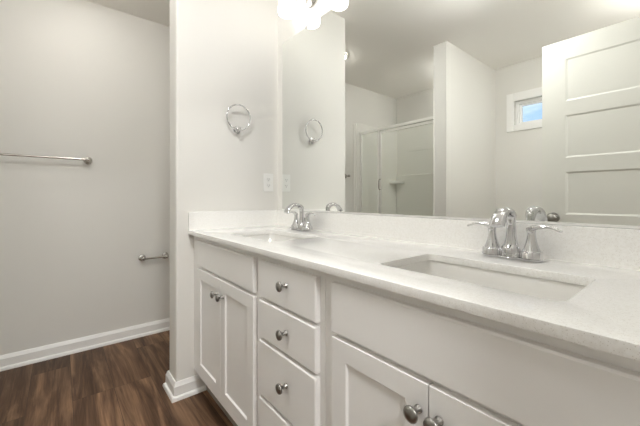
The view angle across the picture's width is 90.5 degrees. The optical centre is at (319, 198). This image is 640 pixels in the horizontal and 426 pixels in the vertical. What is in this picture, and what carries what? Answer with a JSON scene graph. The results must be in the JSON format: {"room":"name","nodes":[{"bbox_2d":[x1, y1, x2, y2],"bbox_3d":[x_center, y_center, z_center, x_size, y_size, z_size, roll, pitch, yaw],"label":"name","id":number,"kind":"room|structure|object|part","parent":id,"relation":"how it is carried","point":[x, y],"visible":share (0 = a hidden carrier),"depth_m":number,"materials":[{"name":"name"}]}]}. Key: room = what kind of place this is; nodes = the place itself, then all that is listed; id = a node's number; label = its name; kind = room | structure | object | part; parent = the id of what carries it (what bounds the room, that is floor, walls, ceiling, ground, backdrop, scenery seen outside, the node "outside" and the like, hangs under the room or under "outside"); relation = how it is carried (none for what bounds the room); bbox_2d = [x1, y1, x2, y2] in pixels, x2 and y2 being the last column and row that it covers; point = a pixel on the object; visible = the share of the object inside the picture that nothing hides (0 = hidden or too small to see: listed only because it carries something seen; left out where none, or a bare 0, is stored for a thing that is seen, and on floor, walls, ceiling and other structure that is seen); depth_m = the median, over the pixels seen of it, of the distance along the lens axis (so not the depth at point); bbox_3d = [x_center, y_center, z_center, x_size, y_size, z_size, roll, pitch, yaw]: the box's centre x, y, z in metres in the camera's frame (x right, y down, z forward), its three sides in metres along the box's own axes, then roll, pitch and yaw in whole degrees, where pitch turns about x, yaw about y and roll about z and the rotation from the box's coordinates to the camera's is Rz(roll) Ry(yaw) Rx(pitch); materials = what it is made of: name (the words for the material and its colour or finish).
{"room":"bathroom","nodes":[
{"label":"bathroom","id":0,"kind":"room"},
{"bbox_2d":[0,0,169,354],"bbox_3d":[-1.925,-0.164,2.062,2.800,2.440,0.120,0,0,-39],"label":"wall","id":1,"kind":"structure","parent":0,"point":[79,78],"depth_m":2.20,"materials":[{"name":"white paint"}]},
{"bbox_2d":[0,153,91,163],"bbox_3d":[-1.840,-0.264,2.000,0.664,0.054,0.081,0,0,-39],"label":"towel bar","id":2,"kind":"object","parent":1,"relation":"attached to","point":[87,160],"visible":1,"depth_m":2.05,"materials":[{"name":"silver metal"}]},
{"bbox_3d":[-1.603,-0.264,2.193,0.054,0.054,0.081,0,0,-39],"label":"post","id":3,"kind":"part","parent":2,"relation":"part of","materials":[{"name":"silver metal"}]},
{"bbox_2d":[0,318,169,371],"bbox_3d":[-1.584,1.012,2.245,1.800,0.089,0.026,0,0,-39],"label":"baseboard","id":4,"kind":"structure","parent":1,"relation":"attached to","point":[47,352],"depth_m":2.18,"materials":[{"name":"white paint"}]},
{"bbox_2d":[138,252,168,260],"bbox_3d":[-1.283,0.458,2.462,0.216,0.052,0.070,0,0,-39],"label":"toilet paper holder","id":5,"kind":"object","parent":1,"relation":"attached to","point":[165,255],"visible":1,"depth_m":2.44,"materials":[{"name":"silver metal"}]},
{"bbox_3d":[-1.347,0.458,2.410,0.052,0.052,0.070,0,0,-39],"label":"post","id":6,"kind":"part","parent":5,"relation":"part of","materials":[{"name":"silver metal"}]},
{"bbox_3d":[-1.220,0.458,2.514,0.052,0.052,0.070,0,0,-39],"label":"post","id":7,"kind":"part","parent":5,"relation":"part of","materials":[{"name":"silver metal"}]},
{"bbox_2d":[0,330,233,425],"bbox_3d":[0.058,1.106,0.078,5.200,0.100,5.702,0,0,-39],"label":"floor","id":8,"kind":"structure","parent":0,"point":[121,383],"depth_m":1.72,"materials":[{"name":"brown wood"}]},
{"bbox_2d":[194,236,260,425],"bbox_3d":[-0.266,0.625,1.590,0.584,0.862,0.743,0,0,-39],"label":"vanity cabinet","id":9,"kind":"object","parent":8,"relation":"on","point":[227,297],"visible":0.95,"depth_m":1.34,"materials":[{"name":"white paint"}]},
{"bbox_3d":[-0.530,0.630,1.520,0.018,0.542,0.306,0,0,-39],"label":"door","id":10,"kind":"part","parent":9,"relation":"part of","materials":[{"name":"white paint"}]},
{"bbox_3d":[-0.469,0.426,1.405,0.034,0.032,0.032,0,0,-39],"label":"knob","id":11,"kind":"part","parent":9,"relation":"part of","materials":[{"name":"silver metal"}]},
{"bbox_3d":[-0.430,0.426,1.357,0.034,0.032,0.032,0,0,-39],"label":"knob","id":12,"kind":"part","parent":9,"relation":"part of","materials":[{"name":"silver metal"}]},
{"bbox_3d":[-0.433,0.282,1.401,0.018,0.128,0.617,0,0,-39],"label":"false drawer","id":13,"kind":"part","parent":9,"relation":"part of","materials":[{"name":"white paint"}]},
{"bbox_3d":[-0.335,0.630,1.281,0.018,0.542,0.306,0,0,-39],"label":"door","id":14,"kind":"part","parent":9,"relation":"part of","materials":[{"name":"white paint"}]},
{"bbox_2d":[259,255,325,425],"bbox_3d":[0.085,0.625,1.161,0.584,0.862,0.364,0,0,-39],"label":"vanity cabinet","id":15,"kind":"object","parent":8,"relation":"on","point":[292,303],"visible":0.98,"depth_m":0.96,"materials":[{"name":"white paint"}]},
{"bbox_3d":[-0.107,0.800,1.003,0.018,0.201,0.322,0,0,-39],"label":"drawer","id":16,"kind":"part","parent":15,"relation":"part of","materials":[{"name":"white paint"}]},
{"bbox_3d":[-0.118,0.583,0.975,0.034,0.032,0.032,0,0,-39],"label":"knob","id":17,"kind":"part","parent":15,"relation":"part of","materials":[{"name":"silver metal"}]},
{"bbox_3d":[-0.118,0.419,0.975,0.034,0.032,0.032,0,0,-39],"label":"knob","id":18,"kind":"part","parent":15,"relation":"part of","materials":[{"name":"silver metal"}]},
{"bbox_3d":[-0.118,0.271,0.975,0.034,0.032,0.032,0,0,-39],"label":"knob","id":19,"kind":"part","parent":15,"relation":"part of","materials":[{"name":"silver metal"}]},
{"bbox_3d":[-0.107,0.593,1.003,0.018,0.190,0.322,0,0,-39],"label":"drawer","id":20,"kind":"part","parent":15,"relation":"part of","materials":[{"name":"white paint"}]},
{"bbox_3d":[-0.107,0.421,1.003,0.018,0.129,0.322,0,0,-39],"label":"drawer","id":21,"kind":"part","parent":15,"relation":"part of","materials":[{"name":"white paint"}]},
{"bbox_3d":[-0.107,0.282,1.003,0.018,0.128,0.322,0,0,-39],"label":"drawer","id":22,"kind":"part","parent":15,"relation":"part of","materials":[{"name":"white paint"}]},
{"bbox_2d":[326,273,639,425],"bbox_3d":[0.418,0.625,0.753,0.584,0.862,0.688,0,0,-39],"label":"vanity cabinet","id":23,"kind":"object","parent":8,"relation":"on","point":[393,359],"visible":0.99,"depth_m":0.57,"materials":[{"name":"white paint"}]},
{"bbox_3d":[0.125,0.629,0.718,0.018,0.544,0.276,0,0,-39],"label":"door","id":24,"kind":"part","parent":23,"relation":"part of","materials":[{"name":"white paint"}]},
{"bbox_3d":[0.180,0.412,0.610,0.034,0.032,0.032,0,0,-39],"label":"knob","id":25,"kind":"part","parent":23,"relation":"part of","materials":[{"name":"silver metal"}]},
{"bbox_2d":[188,210,639,361],"bbox_3d":[0.076,0.135,1.189,0.564,0.119,1.797,0,0,-39],"label":"countertop","id":26,"kind":"structure","parent":23,"relation":"on","point":[604,316],"depth_m":0.83,"materials":[{"name":"white stone"}]},
{"bbox_2d":[245,234,301,240],"bbox_3d":[-0.229,0.262,1.501,0.296,0.133,0.450,0,0,-39],"label":"sink","id":27,"kind":"object","parent":26,"relation":"in","point":[267,237],"visible":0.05,"depth_m":1.69,"materials":[{"name":"white ceramic"}]},
{"bbox_2d":[284,203,315,231],"bbox_3d":[-0.128,0.099,1.671,0.138,0.148,0.247,0,0,-39],"label":"faucet","id":28,"kind":"object","parent":26,"relation":"on","point":[303,224],"visible":1,"depth_m":1.67,"materials":[{"name":"silver metal"}]},
{"bbox_3d":[-0.129,0.098,1.670,0.134,0.145,0.057,0,0,-39],"label":"spout","id":29,"kind":"part","parent":28,"relation":"part of","materials":[{"name":"silver metal"}]},
{"bbox_3d":[-0.131,0.123,1.735,0.057,0.084,0.057,0,0,-39],"label":"handle","id":30,"kind":"part","parent":28,"relation":"part of","materials":[{"name":"silver metal"}]},
{"bbox_3d":[-0.098,0.170,1.695,0.062,0.007,0.157,0,0,-39],"label":"plate","id":31,"kind":"part","parent":28,"relation":"part of","materials":[{"name":"silver metal"}]},
{"bbox_3d":[-0.066,0.123,1.655,0.057,0.084,0.057,0,0,-39],"label":"handle","id":32,"kind":"part","parent":28,"relation":"part of","materials":[{"name":"silver metal"}]},
{"bbox_2d":[395,260,586,300],"bbox_3d":[0.375,0.262,0.762,0.296,0.133,0.450,0,0,-39],"label":"sink","id":33,"kind":"object","parent":26,"relation":"in","point":[531,286],"visible":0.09,"depth_m":0.83,"materials":[{"name":"white ceramic"}]},
{"bbox_2d":[467,207,562,262],"bbox_3d":[0.523,0.099,0.894,0.138,0.148,0.247,0,0,-39],"label":"faucet","id":34,"kind":"object","parent":26,"relation":"on","point":[510,249],"visible":1,"depth_m":0.89,"materials":[{"name":"silver metal"}]},
{"bbox_3d":[0.499,0.085,0.979,0.021,0.026,0.085,0,0,-44],"label":"lever","id":35,"kind":"part","parent":34,"relation":"part of","materials":[{"name":"silver metal"}]},
{"bbox_3d":[0.520,0.123,0.957,0.057,0.084,0.057,0,0,-39],"label":"handle","id":36,"kind":"part","parent":34,"relation":"part of","materials":[{"name":"silver metal"}]},
{"bbox_3d":[0.522,0.098,0.892,0.134,0.145,0.057,0,0,-39],"label":"spout","id":37,"kind":"part","parent":34,"relation":"part of","materials":[{"name":"silver metal"}]},
{"bbox_3d":[0.553,0.170,0.917,0.062,0.007,0.157,0,0,-39],"label":"plate","id":38,"kind":"part","parent":34,"relation":"part of","materials":[{"name":"silver metal"}]},
{"bbox_3d":[0.585,0.123,0.878,0.057,0.084,0.057,0,0,-39],"label":"handle","id":39,"kind":"part","parent":34,"relation":"part of","materials":[{"name":"silver metal"}]},
{"bbox_3d":[0.602,0.085,0.853,0.021,0.026,0.085,0,0,-35],"label":"lever","id":40,"kind":"part","parent":34,"relation":"part of","materials":[{"name":"silver metal"}]},
{"bbox_3d":[0.208,0.412,0.576,0.034,0.032,0.032,0,0,-39],"label":"knob","id":41,"kind":"part","parent":23,"relation":"part of","materials":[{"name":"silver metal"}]},
{"bbox_3d":[0.305,0.629,0.498,0.018,0.544,0.286,0,0,-39],"label":"door","id":42,"kind":"part","parent":23,"relation":"part of","materials":[{"name":"white paint"}]},
{"bbox_2d":[86,0,169,26],"bbox_3d":[0.058,-1.434,0.078,5.200,0.100,5.702,0,0,-39],"label":"ceiling","id":43,"kind":"structure","parent":0,"point":[158,11],"depth_m":2.30,"materials":[{"name":"white paint"}]},
{"bbox_2d":[170,0,277,381],"bbox_3d":[-0.560,-0.164,1.922,0.624,2.440,0.140,0,0,-39],"label":"wall partition","id":44,"kind":"structure","parent":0,"point":[224,53],"depth_m":1.79,"materials":[{"name":"white paint"}]},
{"bbox_2d":[163,370,206,402],"bbox_3d":[-0.571,1.012,1.913,0.650,0.089,0.194,0,0,-39],"label":"baseboard","id":45,"kind":"structure","parent":44,"relation":"attached to","point":[182,389],"depth_m":1.70,"materials":[{"name":"white paint"}]},
{"bbox_2d":[226,104,250,133],"bbox_3d":[-0.482,-0.466,1.865,0.154,0.169,0.046,0,0,-39],"label":"towel ring","id":46,"kind":"object","parent":44,"relation":"attached to","point":[236,129],"visible":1,"depth_m":1.86,"materials":[{"name":"silver metal"}]},
{"bbox_2d":[263,173,272,191],"bbox_3d":[-0.328,-0.100,2.016,0.070,0.115,0.008,0,0,-39],"label":"wall outlet","id":47,"kind":"object","parent":44,"relation":"attached to","point":[267,177],"visible":1,"depth_m":2.01,"materials":[{"name":"white plastic"}]},
{"bbox_2d":[278,0,631,228],"bbox_3d":[0.069,-0.164,1.740,0.120,2.440,2.902,0,0,-39],"label":"wall","id":48,"kind":"structure","parent":0,"point":[287,28],"depth_m":1.97,"materials":[{"name":"white paint"}]},
{"bbox_2d":[278,0,317,18],"bbox_3d":[-0.095,-1.140,1.729,0.145,0.196,0.348,0,0,-39],"label":"vanity light","id":49,"kind":"object","parent":48,"relation":"attached to","point":[286,9],"visible":1,"depth_m":1.77,"materials":[{"name":"white glass"}]},
{"bbox_3d":[-0.188,-1.103,1.811,0.104,0.122,0.104,0,0,-39],"label":"lamp shade","id":50,"kind":"part","parent":49,"relation":"part of","materials":[{"name":"white glass"}]},
{"bbox_2d":[277,210,639,270],"bbox_3d":[0.293,0.125,1.354,0.019,0.100,1.777,0,0,-39],"label":"backsplash","id":51,"kind":"structure","parent":48,"relation":"attached to","point":[601,246],"depth_m":1.05,"materials":[{"name":"white stone"}]},
{"bbox_2d":[282,0,639,228],"bbox_3d":[0.307,-0.455,1.346,0.008,1.058,1.721,0,0,-39],"label":"mirror","id":52,"kind":"object","parent":48,"relation":"attached to","point":[445,109],"visible":1,"depth_m":1.10,"materials":[{"name":"silver mirror"}]}
]}

